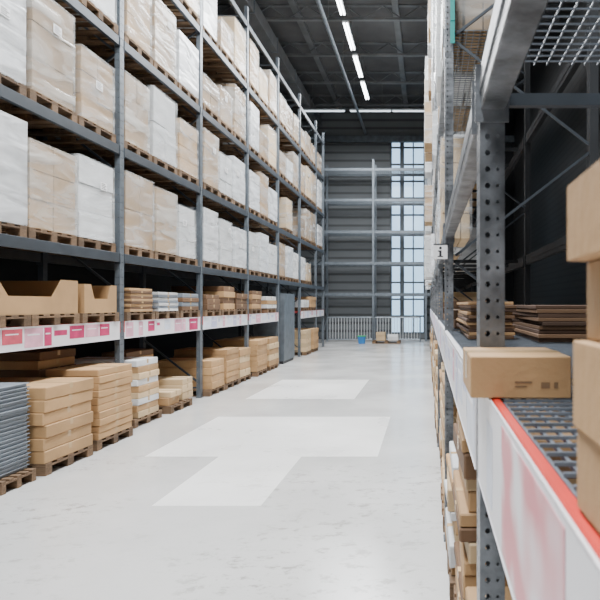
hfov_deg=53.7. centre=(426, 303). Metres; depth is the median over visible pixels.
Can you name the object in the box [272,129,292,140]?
wooden pallet
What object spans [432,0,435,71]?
load
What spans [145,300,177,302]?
carton
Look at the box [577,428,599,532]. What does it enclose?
carton
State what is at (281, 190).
wooden pallet
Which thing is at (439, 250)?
sign
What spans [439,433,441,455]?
carton
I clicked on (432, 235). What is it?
load
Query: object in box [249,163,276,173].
wooden pallet
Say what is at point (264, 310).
wooden pallet
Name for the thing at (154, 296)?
carton
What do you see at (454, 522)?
carton
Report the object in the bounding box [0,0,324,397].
rack
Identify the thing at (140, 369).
carton
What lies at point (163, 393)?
carton
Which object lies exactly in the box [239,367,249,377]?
carton
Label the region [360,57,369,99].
ceiling light
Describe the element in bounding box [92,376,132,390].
carton
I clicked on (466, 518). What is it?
carton
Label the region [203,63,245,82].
wooden pallet
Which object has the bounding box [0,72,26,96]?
wooden pallet
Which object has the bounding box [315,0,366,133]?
ceiling pipe
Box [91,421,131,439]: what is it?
carton
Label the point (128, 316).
wooden pallet
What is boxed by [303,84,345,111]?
ceiling light
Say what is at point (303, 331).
carton
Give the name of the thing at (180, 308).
carton
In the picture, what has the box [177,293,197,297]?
carton
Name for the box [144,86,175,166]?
load
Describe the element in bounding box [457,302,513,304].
carton
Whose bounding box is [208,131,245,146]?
wooden pallet
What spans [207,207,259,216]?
wooden pallet
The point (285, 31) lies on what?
ceiling
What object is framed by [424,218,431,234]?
load
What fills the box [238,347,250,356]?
carton
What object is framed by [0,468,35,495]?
wooden pallet
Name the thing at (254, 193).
load
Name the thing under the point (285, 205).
load
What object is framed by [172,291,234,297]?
carton
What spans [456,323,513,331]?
carton
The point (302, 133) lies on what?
load
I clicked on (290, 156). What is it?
load
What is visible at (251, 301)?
carton
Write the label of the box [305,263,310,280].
load
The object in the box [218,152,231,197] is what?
load
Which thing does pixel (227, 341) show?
carton
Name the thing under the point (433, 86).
load
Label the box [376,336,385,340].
carton
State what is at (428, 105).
load
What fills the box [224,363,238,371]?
carton
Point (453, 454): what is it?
carton
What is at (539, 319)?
carton
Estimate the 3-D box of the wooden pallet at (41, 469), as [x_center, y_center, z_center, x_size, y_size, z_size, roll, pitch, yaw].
[-4.360,1.641,6.020,1.200,0.118,0.800,0,0,0]
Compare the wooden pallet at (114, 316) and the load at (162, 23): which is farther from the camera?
the load at (162, 23)
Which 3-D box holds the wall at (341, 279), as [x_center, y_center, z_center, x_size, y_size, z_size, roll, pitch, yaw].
[-1.900,-3.900,27.750,12.200,11.200,0.300,0,0,0]
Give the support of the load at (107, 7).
on the wooden pallet at (78, 21)
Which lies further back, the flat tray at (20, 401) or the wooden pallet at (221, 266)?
the wooden pallet at (221, 266)
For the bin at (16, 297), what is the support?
on the wooden pallet at (47, 319)
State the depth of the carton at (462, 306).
2.99 m
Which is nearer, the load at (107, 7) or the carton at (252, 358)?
the load at (107, 7)
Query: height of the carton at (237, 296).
0.111 m
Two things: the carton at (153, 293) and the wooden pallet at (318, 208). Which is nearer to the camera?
the carton at (153, 293)
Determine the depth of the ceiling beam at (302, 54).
20.64 m
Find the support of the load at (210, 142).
on the wooden pallet at (189, 193)
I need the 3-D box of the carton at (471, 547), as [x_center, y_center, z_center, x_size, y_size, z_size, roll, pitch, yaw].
[0.590,1.084,2.816,0.842,0.091,0.670,0,0,-2]
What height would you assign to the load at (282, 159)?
0.608 m
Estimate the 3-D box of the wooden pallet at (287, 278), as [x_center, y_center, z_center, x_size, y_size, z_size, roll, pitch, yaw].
[-4.700,-0.741,17.110,1.200,0.118,0.800,0,0,0]
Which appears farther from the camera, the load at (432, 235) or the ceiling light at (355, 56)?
the ceiling light at (355, 56)
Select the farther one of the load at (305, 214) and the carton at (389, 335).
the carton at (389, 335)
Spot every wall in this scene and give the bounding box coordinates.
[0,137,261,359]
[262,108,513,338]
[514,2,599,304]
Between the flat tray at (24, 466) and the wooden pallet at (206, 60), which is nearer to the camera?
the flat tray at (24, 466)
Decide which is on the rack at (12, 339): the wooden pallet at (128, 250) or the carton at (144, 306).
the wooden pallet at (128, 250)
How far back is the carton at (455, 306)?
5.12 m
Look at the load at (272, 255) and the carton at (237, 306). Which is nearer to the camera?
the carton at (237, 306)
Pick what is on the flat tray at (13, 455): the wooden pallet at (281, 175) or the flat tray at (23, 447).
the flat tray at (23, 447)
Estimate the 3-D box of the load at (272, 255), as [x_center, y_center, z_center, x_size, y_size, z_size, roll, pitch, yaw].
[-4.687,-1.194,15.257,1.176,0.788,0.808,0,0,0]
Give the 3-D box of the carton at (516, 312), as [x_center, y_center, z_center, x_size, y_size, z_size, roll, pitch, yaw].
[0.815,0.056,3.324,0.560,0.018,1.150,0,0,0]
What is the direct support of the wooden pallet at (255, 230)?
on the rack at (12, 339)
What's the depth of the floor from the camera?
4.96 m
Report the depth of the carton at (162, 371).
10.54 m
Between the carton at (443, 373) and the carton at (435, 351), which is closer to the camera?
the carton at (443, 373)
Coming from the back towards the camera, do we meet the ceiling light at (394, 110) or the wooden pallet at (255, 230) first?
the ceiling light at (394, 110)
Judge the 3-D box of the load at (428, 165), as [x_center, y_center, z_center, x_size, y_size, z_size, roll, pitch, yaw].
[0.396,-3.925,15.390,0.936,0.908,0.788,0,0,0]
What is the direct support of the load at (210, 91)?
on the wooden pallet at (180, 111)
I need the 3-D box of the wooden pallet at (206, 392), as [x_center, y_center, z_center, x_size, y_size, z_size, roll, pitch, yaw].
[-4.580,1.641,10.860,1.200,0.118,0.800,0,0,0]
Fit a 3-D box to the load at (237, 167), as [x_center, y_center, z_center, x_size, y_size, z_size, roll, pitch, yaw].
[-4.704,-2.704,12.555,1.176,0.928,0.768,0,0,0]
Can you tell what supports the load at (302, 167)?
on the wooden pallet at (287, 195)
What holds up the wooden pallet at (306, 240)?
on the rack at (12, 339)
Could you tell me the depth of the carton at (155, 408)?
8.07 m
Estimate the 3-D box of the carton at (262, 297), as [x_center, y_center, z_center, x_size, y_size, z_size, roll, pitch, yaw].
[-4.605,-0.144,14.943,1.052,0.101,0.900,0,0,0]
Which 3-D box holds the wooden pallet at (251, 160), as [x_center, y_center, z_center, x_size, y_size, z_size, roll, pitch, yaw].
[-4.704,-3.631,14.410,1.200,0.118,0.800,0,0,0]
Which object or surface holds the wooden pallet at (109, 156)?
on the rack at (12, 339)
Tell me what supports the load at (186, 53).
on the wooden pallet at (169, 94)
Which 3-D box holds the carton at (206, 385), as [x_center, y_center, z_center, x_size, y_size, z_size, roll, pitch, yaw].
[-4.495,1.516,10.863,1.052,0.131,0.640,0,0,0]
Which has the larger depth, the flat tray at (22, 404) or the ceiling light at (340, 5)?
the ceiling light at (340, 5)
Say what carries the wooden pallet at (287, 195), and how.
on the rack at (12, 339)
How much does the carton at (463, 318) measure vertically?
0.016 m
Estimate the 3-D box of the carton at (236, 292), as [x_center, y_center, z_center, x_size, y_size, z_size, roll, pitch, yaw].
[-4.590,-0.266,13.635,1.052,0.081,0.750,0,0,1]
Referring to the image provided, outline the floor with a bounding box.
[0,339,572,599]
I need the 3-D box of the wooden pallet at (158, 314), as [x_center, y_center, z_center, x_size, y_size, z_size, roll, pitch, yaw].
[-4.670,0.170,8.960,1.200,0.118,0.800,0,0,0]
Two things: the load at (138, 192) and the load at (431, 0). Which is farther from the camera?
the load at (431, 0)
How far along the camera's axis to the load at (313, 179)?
20.65 m
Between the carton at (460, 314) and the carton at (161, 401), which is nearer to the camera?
the carton at (460, 314)
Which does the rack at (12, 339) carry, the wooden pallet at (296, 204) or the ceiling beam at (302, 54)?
the wooden pallet at (296, 204)
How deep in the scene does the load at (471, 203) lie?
11.57 m
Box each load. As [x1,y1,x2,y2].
[0,0,25,82]
[0,110,27,225]
[12,0,74,110]
[23,139,76,235]
[28,46,112,132]
[47,72,149,152]
[60,0,114,21]
[69,155,112,242]
[73,0,149,54]
[110,171,152,249]
[135,0,175,77]
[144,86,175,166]
[151,187,177,254]
[167,0,198,15]
[171,74,217,115]
[174,29,198,98]
[175,0,216,41]
[175,118,197,178]
[175,205,194,258]
[185,207,217,262]
[193,128,218,189]
[203,17,231,59]
[204,170,259,211]
[209,39,258,90]
[211,84,245,139]
[216,86,230,128]
[217,219,231,265]
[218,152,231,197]
[222,17,244,75]
[223,102,258,151]
[226,156,244,204]
[231,227,246,268]
[246,232,258,270]
[249,197,291,230]
[253,172,267,216]
[254,233,268,272]
[258,68,266,104]
[259,70,276,113]
[259,93,285,126]
[259,125,275,168]
[259,130,267,160]
[265,217,304,237]
[268,187,276,221]
[268,244,276,274]
[269,242,284,275]
[273,105,291,135]
[279,151,285,176]
[281,152,297,187]
[282,114,298,143]
[283,130,304,150]
[285,246,292,277]
[286,158,292,182]
[292,209,309,239]
[292,253,297,278]
[297,257,304,279]
[301,164,304,193]
[304,132,309,157]
[304,166,310,198]
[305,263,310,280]
[307,152,320,170]
[310,143,314,162]
[310,213,314,242]
[311,172,315,203]
[317,180,321,208]
[317,225,321,246]
[424,79,428,101]
[424,127,431,161]
[424,151,431,178]
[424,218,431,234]
[424,239,431,279]
[425,57,427,79]
[425,102,432,152]
[425,186,432,225]
[425,236,463,278]
[427,0,431,42]
[428,43,431,57]
[428,59,432,101]
[431,0,431,53]
[431,234,434,273]
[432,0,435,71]
[432,69,434,112]
[432,112,464,168]
[432,179,476,205]
[433,172,476,192]
[434,227,485,271]
[436,0,474,105]
[437,180,465,253]
[438,99,469,131]
[438,138,469,246]
[440,0,494,70]
[469,193,476,198]
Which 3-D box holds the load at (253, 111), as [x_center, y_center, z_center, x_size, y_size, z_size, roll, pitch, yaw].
[-4.675,-4.204,13.580,1.177,1.028,0.688,0,0,0]
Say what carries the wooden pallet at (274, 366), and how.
on the floor
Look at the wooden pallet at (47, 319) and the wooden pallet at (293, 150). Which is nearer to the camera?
the wooden pallet at (47, 319)
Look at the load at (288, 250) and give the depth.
16.94 m
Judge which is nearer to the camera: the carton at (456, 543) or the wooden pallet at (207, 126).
the carton at (456, 543)
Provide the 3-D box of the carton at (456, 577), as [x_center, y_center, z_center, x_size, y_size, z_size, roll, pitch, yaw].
[0.575,1.474,2.805,0.842,0.091,0.670,0,0,0]
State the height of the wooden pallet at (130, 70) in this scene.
0.118 m
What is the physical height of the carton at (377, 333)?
0.161 m
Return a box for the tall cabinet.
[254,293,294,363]
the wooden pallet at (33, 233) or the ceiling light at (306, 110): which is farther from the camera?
the ceiling light at (306, 110)
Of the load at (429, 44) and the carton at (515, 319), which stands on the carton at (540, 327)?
the carton at (515, 319)
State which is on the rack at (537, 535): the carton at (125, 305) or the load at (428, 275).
the load at (428, 275)
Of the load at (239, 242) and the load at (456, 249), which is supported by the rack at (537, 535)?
the load at (456, 249)
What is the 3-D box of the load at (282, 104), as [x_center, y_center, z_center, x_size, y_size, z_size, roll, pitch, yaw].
[-4.674,-5.519,16.249,1.168,0.758,0.727,0,0,0]
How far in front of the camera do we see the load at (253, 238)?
13.53 m
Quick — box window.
[390,143,424,333]
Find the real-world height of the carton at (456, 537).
0.051 m
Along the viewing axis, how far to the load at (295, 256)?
17.99 m
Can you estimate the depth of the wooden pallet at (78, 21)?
7.24 m
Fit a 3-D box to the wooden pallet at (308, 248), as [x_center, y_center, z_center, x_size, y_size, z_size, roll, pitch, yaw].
[-4.705,-2.180,21.930,1.200,0.118,0.800,0,0,0]
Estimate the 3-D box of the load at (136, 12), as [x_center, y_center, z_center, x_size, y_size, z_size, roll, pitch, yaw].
[-4.690,-4.219,8.168,1.168,1.058,0.687,0,0,0]
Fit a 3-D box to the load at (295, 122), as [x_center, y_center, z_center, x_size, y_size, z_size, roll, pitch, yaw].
[-4.679,-5.519,17.944,1.176,0.758,0.687,0,0,0]
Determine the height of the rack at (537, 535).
8.508 m
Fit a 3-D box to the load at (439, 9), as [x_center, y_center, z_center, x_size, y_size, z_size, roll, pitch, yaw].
[0.296,-2.400,5.450,0.456,0.758,0.787,0,0,0]
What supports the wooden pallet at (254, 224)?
on the rack at (12, 339)
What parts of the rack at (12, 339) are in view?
label rail, label rail, label rail, label rail, label rail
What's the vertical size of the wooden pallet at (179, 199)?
0.118 m
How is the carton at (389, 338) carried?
on the wooden pallet at (374, 341)
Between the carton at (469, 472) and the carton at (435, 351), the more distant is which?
the carton at (435, 351)
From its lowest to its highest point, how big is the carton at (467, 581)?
0.111 m
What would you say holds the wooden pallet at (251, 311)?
on the rack at (12, 339)
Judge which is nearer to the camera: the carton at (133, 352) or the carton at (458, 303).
the carton at (458, 303)
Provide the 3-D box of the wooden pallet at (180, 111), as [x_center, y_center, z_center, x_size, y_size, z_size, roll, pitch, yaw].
[-4.696,-3.631,10.860,1.200,0.118,0.800,0,0,0]
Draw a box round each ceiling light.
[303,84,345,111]
[336,0,345,14]
[342,7,355,49]
[349,109,391,111]
[352,54,362,77]
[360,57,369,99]
[392,89,424,111]
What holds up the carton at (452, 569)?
on the wooden pallet at (452, 582)
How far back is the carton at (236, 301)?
12.46 m
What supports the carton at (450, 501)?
on the carton
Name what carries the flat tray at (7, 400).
on the flat tray at (20, 401)
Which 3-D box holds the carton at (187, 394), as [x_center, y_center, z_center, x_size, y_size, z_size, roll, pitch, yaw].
[-4.311,1.521,9.564,0.602,0.121,0.410,0,0,0]
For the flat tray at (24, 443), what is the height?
0.036 m
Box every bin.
[0,280,77,314]
[78,284,116,312]
[357,335,365,343]
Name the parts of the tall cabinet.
door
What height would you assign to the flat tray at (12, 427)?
0.036 m
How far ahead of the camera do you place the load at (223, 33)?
11.57 m
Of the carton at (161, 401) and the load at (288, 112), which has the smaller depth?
the carton at (161, 401)
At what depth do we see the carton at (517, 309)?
2.75 m
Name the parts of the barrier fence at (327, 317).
rail, rail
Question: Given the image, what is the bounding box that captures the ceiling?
[217,0,559,107]
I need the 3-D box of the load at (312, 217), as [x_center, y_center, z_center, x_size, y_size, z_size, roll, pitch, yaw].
[-4.672,-2.754,20.660,1.176,1.028,0.689,0,0,0]
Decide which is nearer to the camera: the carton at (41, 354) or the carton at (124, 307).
the carton at (41, 354)
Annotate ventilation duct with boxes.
[234,0,321,125]
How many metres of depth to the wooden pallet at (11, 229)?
5.76 m
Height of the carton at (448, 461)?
0.051 m
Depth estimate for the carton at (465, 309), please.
2.99 m
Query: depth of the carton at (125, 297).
8.01 m
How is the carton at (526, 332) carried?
on the carton at (518, 333)
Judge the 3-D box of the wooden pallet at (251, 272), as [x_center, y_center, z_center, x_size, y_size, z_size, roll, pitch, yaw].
[-4.699,-0.741,13.560,1.200,0.118,0.800,0,0,0]
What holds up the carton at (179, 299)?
on the carton at (179, 303)
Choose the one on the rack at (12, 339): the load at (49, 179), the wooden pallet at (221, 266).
the wooden pallet at (221, 266)
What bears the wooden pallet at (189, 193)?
on the rack at (12, 339)
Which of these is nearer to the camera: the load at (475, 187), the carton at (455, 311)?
the carton at (455, 311)
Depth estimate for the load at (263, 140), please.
14.38 m
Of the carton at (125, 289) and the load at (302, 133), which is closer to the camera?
the carton at (125, 289)
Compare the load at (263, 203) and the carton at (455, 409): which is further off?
the load at (263, 203)
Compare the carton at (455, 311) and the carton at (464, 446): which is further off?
the carton at (455, 311)
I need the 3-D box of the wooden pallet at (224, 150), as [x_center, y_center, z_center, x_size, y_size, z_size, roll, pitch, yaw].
[-4.699,-3.631,13.560,1.200,0.118,0.800,0,0,0]
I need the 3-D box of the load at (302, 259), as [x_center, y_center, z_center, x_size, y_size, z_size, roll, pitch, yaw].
[-4.701,-1.179,18.980,1.176,0.758,0.808,0,0,0]
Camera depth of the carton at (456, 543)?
2.86 m
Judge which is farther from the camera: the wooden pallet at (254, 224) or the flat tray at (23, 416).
the wooden pallet at (254, 224)
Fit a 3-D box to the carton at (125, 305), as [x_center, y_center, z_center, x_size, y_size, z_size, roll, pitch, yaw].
[-4.596,0.018,8.135,1.052,0.036,0.630,0,0,0]
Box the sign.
[433,244,448,258]
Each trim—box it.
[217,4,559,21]
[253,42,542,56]
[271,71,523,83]
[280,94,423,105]
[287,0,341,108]
[309,135,513,142]
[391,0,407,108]
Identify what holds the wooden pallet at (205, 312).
on the rack at (12, 339)
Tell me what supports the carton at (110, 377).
on the carton at (97, 387)
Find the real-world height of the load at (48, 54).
1.108 m
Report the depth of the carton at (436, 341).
8.65 m
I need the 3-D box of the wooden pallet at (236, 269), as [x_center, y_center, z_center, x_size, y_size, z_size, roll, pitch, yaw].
[-4.696,-0.741,12.560,1.200,0.118,0.800,0,0,0]
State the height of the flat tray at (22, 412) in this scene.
0.036 m
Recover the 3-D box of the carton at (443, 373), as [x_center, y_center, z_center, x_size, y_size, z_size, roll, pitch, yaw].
[0.560,0.639,4.643,0.872,0.081,0.740,0,0,0]
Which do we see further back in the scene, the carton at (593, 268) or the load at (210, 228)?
the load at (210, 228)
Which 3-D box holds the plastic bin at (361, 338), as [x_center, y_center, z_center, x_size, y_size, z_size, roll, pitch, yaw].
[-2.800,1.530,24.500,0.360,0.340,0.360,0,0,0]
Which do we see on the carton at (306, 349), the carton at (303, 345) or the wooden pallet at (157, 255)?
the carton at (303, 345)
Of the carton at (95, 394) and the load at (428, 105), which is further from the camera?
the load at (428, 105)
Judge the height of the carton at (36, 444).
0.125 m
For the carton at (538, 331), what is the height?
0.018 m
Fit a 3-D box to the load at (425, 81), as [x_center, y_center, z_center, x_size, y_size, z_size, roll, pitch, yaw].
[0.400,-5.225,14.410,0.928,0.608,0.787,0,0,0]
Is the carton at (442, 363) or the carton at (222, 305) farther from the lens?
the carton at (222, 305)
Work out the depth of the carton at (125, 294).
7.96 m
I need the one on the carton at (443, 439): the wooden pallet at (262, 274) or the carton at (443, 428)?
the carton at (443, 428)
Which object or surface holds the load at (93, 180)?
on the wooden pallet at (81, 241)
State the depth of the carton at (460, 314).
2.99 m
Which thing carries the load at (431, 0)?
on the rack at (537, 535)
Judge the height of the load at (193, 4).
0.808 m
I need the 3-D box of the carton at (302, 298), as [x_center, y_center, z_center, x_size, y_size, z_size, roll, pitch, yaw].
[-4.590,-0.194,20.440,1.052,0.121,0.900,0,0,1]
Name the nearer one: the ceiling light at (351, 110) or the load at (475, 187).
the load at (475, 187)
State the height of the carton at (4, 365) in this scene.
0.101 m
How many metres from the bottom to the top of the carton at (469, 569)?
0.061 m
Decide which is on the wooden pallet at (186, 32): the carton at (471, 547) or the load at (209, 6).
the load at (209, 6)
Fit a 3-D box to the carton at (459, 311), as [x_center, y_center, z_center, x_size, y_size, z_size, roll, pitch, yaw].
[0.333,0.051,3.462,0.240,0.016,0.900,0,0,0]
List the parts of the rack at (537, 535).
label rail, plastic strip, label rail, label rail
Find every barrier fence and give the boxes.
[327,317,372,341]
[374,317,420,341]
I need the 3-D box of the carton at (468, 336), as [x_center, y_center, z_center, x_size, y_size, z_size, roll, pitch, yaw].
[0.341,0.176,3.444,0.240,0.016,0.900,0,0,1]
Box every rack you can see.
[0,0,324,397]
[272,159,429,340]
[430,0,599,599]
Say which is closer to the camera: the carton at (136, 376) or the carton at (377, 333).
the carton at (136, 376)
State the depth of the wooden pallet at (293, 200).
19.76 m
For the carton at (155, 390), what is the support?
on the carton at (135, 402)
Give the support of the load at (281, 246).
on the wooden pallet
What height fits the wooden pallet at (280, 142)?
0.118 m
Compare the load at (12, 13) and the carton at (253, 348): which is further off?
the carton at (253, 348)
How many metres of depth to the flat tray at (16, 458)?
5.31 m
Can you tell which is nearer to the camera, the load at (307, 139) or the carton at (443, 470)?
the carton at (443, 470)
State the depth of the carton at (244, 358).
12.52 m
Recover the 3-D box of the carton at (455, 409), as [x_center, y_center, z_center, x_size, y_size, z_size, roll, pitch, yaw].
[0.564,0.803,4.649,0.872,0.081,0.740,0,0,0]
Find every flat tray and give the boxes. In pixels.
[0,382,28,391]
[0,386,29,395]
[0,390,28,399]
[0,394,29,403]
[0,398,29,408]
[0,402,28,411]
[0,406,30,416]
[0,409,29,420]
[0,413,29,424]
[0,417,28,428]
[0,421,29,432]
[0,425,29,436]
[0,429,28,440]
[0,433,29,445]
[0,437,29,449]
[0,441,29,453]
[0,444,29,457]
[0,448,29,461]
[0,452,30,466]
[0,456,30,470]
[0,460,28,474]
[0,464,29,478]
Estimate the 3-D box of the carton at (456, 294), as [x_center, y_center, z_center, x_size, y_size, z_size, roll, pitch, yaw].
[0.584,-0.172,10.879,0.752,0.101,0.720,0,0,0]
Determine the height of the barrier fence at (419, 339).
1.125 m
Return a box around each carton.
[0,348,75,360]
[0,356,74,369]
[0,364,75,377]
[0,377,93,399]
[27,389,91,412]
[27,400,90,425]
[27,411,92,437]
[27,423,90,451]
[27,434,92,463]
[46,363,131,376]
[75,357,157,366]
[91,389,130,404]
[91,395,131,411]
[91,408,131,425]
[91,414,132,432]
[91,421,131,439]
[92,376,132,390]
[92,383,130,397]
[93,370,131,383]
[93,402,131,418]
[102,348,152,356]
[124,288,151,290]
[124,291,151,293]
[124,293,151,295]
[124,296,152,298]
[124,299,152,300]
[124,301,152,303]
[124,304,151,306]
[124,307,151,308]
[124,309,152,311]
[131,363,157,372]
[131,375,157,385]
[131,381,158,392]
[131,387,158,398]
[131,393,158,405]
[132,369,158,379]
[132,399,157,411]
[132,405,158,417]
[144,306,177,307]
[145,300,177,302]
[149,295,177,297]
[152,292,177,294]
[152,303,177,305]
[152,308,177,310]
[153,298,177,299]
[157,358,223,367]
[158,365,223,374]
[158,371,223,381]
[158,376,191,384]
[158,395,178,405]
[159,382,191,392]
[159,389,180,397]
[171,286,233,291]
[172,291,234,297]
[173,298,198,301]
[173,353,238,360]
[174,347,238,354]
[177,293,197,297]
[178,302,197,305]
[178,306,198,310]
[179,389,192,399]
[192,378,223,388]
[203,295,218,298]
[203,299,219,303]
[203,304,219,309]
[212,343,266,350]
[213,338,266,345]
[215,303,234,308]
[219,297,233,302]
[223,358,238,366]
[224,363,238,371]
[224,368,238,377]
[224,374,238,383]
[230,299,246,303]
[233,337,277,343]
[234,291,261,294]
[234,294,247,298]
[235,304,246,308]
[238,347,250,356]
[238,354,249,363]
[239,361,249,370]
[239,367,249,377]
[249,294,260,298]
[249,299,260,303]
[249,304,260,308]
[249,353,266,360]
[250,348,266,355]
[250,358,267,366]
[250,363,266,371]
[261,296,275,300]
[261,300,276,303]
[261,304,275,307]
[267,342,278,349]
[267,347,277,354]
[267,353,277,360]
[267,358,278,366]
[295,297,315,299]
[295,302,308,304]
[295,328,318,332]
[295,329,310,334]
[295,334,310,338]
[295,338,310,342]
[295,342,310,347]
[295,346,310,351]
[311,343,318,348]
[376,332,385,335]
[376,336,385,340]
[387,334,397,336]
[388,337,398,340]
[434,340,437,348]
[434,350,439,359]
[439,292,476,296]
[439,297,476,301]
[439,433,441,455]
[440,400,456,426]
[440,411,444,437]
[440,420,444,448]
[441,362,444,372]
[441,372,444,393]
[441,382,558,404]
[441,466,444,503]
[442,398,559,415]
[442,457,444,492]
[444,479,455,520]
[445,507,455,567]
[445,526,454,574]
[446,453,452,487]
[447,301,485,308]
[447,468,454,511]
[449,441,458,476]
[450,319,459,328]
[452,482,485,541]
[452,521,458,540]
[453,309,459,318]
[453,423,576,479]
[453,470,476,526]
[453,521,457,534]
[454,541,465,599]
[455,565,460,599]
[456,318,511,324]
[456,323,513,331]
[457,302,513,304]
[457,411,576,452]
[458,305,515,307]
[458,310,512,314]
[458,313,514,318]
[458,315,511,321]
[458,459,476,511]
[459,327,514,335]
[459,541,508,598]
[460,308,515,311]
[460,322,514,328]
[460,329,513,338]
[461,469,576,490]
[461,542,505,575]
[463,347,570,397]
[464,542,485,563]
[465,586,512,599]
[512,318,586,325]
[512,320,586,329]
[512,323,586,333]
[513,308,586,312]
[513,311,586,316]
[513,314,586,321]
[514,328,586,337]
[514,331,589,341]
[516,305,586,308]
[567,160,599,260]
[573,340,599,445]
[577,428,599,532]
[587,260,599,340]
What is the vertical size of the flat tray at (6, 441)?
0.036 m
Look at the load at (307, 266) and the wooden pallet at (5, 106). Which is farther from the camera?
the load at (307, 266)
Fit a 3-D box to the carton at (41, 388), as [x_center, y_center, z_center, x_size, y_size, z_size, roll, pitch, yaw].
[-4.284,0.889,6.031,1.052,0.125,0.800,0,0,1]
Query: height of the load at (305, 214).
1.028 m
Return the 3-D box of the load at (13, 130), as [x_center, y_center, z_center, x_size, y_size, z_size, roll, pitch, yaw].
[-4.692,-1.334,5.458,1.168,1.068,0.808,0,0,0]
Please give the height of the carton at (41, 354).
0.101 m
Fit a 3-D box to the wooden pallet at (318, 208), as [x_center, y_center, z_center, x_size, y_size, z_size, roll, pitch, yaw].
[-4.707,-3.631,21.930,1.200,0.118,0.800,0,0,0]
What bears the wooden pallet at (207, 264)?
on the rack at (12, 339)
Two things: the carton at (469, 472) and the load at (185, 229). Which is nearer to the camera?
the carton at (469, 472)
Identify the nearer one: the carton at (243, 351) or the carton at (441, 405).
the carton at (441, 405)
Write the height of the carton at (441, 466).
0.081 m
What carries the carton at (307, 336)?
on the carton at (309, 339)
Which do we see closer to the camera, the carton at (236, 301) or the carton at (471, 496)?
the carton at (471, 496)
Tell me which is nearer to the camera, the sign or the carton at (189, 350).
the sign
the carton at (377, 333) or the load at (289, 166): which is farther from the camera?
the carton at (377, 333)
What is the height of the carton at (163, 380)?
0.101 m
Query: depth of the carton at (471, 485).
2.50 m
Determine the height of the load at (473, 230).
0.708 m
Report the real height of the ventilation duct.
0.510 m
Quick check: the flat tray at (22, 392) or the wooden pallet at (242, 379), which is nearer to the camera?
the flat tray at (22, 392)
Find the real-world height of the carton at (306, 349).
0.141 m
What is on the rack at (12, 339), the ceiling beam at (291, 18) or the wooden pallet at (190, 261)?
the wooden pallet at (190, 261)
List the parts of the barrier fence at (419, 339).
rail, post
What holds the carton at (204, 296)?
on the carton at (205, 301)
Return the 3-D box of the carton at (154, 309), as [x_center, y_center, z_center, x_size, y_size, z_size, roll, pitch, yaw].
[-4.588,0.090,8.971,1.052,0.041,0.680,0,0,-1]
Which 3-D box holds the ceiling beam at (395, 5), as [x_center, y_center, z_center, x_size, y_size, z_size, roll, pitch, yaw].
[-1.000,-9.419,11.300,0.200,0.159,32.600,0,0,0]
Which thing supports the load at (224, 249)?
on the wooden pallet
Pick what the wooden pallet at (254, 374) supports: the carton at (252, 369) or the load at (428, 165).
the carton at (252, 369)
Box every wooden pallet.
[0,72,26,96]
[0,88,76,123]
[0,221,26,237]
[0,237,115,252]
[0,315,30,327]
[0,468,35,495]
[1,227,76,245]
[6,313,79,325]
[12,115,115,143]
[27,445,92,475]
[36,140,151,162]
[39,312,118,322]
[47,245,153,258]
[53,0,117,34]
[73,33,152,65]
[86,156,176,174]
[88,311,154,320]
[90,251,177,262]
[92,426,132,450]
[101,60,176,87]
[113,169,198,185]
[125,256,197,265]
[132,409,161,428]
[145,82,197,105]
[146,261,218,268]
[151,182,219,196]
[155,311,178,318]
[159,0,199,24]
[159,398,191,413]
[168,264,233,271]
[170,192,232,203]
[174,25,217,49]
[175,103,219,122]
[179,310,199,317]
[180,118,232,135]
[183,199,244,210]
[188,267,246,273]
[192,384,224,396]
[194,45,233,67]
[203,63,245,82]
[203,310,220,315]
[204,269,259,275]
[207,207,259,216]
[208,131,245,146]
[213,81,259,98]
[217,213,268,221]
[218,144,259,157]
[220,309,235,314]
[221,272,268,277]
[223,154,268,166]
[225,379,238,389]
[228,218,276,226]
[234,273,276,278]
[236,309,247,314]
[239,374,250,383]
[242,275,285,280]
[249,95,267,110]
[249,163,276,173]
[249,228,292,234]
[249,308,261,313]
[250,368,266,376]
[256,107,277,120]
[257,277,293,281]
[258,171,286,181]
[259,119,286,131]
[261,308,275,312]
[267,363,277,370]
[268,179,292,187]
[268,185,298,192]
[269,235,304,241]
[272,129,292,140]
[274,238,310,243]
[275,191,305,198]
[279,137,299,147]
[279,146,305,155]
[283,241,315,246]
[289,196,310,202]
[291,200,315,206]
[291,245,321,249]
[292,206,321,212]
[295,153,310,161]
[295,307,308,310]
[295,350,310,355]
[301,160,315,167]
[372,340,400,343]
[441,483,444,531]
[445,536,455,599]
[454,585,456,599]
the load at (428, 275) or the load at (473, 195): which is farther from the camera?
the load at (428, 275)
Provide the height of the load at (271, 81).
0.988 m
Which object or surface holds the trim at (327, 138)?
attached to the wall at (341, 279)
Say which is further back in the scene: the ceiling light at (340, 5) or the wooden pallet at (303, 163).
the wooden pallet at (303, 163)
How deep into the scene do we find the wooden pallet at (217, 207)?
12.53 m
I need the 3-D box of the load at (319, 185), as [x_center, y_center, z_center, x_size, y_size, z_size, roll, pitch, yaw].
[-4.688,-4.204,21.931,1.168,1.028,0.728,0,0,0]
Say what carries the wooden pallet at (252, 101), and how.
on the rack at (12, 339)
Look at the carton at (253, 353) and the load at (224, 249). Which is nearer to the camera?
the load at (224, 249)
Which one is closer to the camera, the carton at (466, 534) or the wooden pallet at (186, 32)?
the carton at (466, 534)
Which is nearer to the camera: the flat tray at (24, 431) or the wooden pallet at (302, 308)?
the flat tray at (24, 431)
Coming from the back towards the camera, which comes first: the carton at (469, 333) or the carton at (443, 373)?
the carton at (443, 373)
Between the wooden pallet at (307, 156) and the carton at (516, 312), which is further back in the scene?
the wooden pallet at (307, 156)
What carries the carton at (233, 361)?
on the carton at (226, 369)
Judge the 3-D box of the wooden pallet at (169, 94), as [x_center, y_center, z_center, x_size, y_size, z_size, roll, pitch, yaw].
[-4.715,-3.631,9.860,1.200,0.118,0.800,0,0,0]

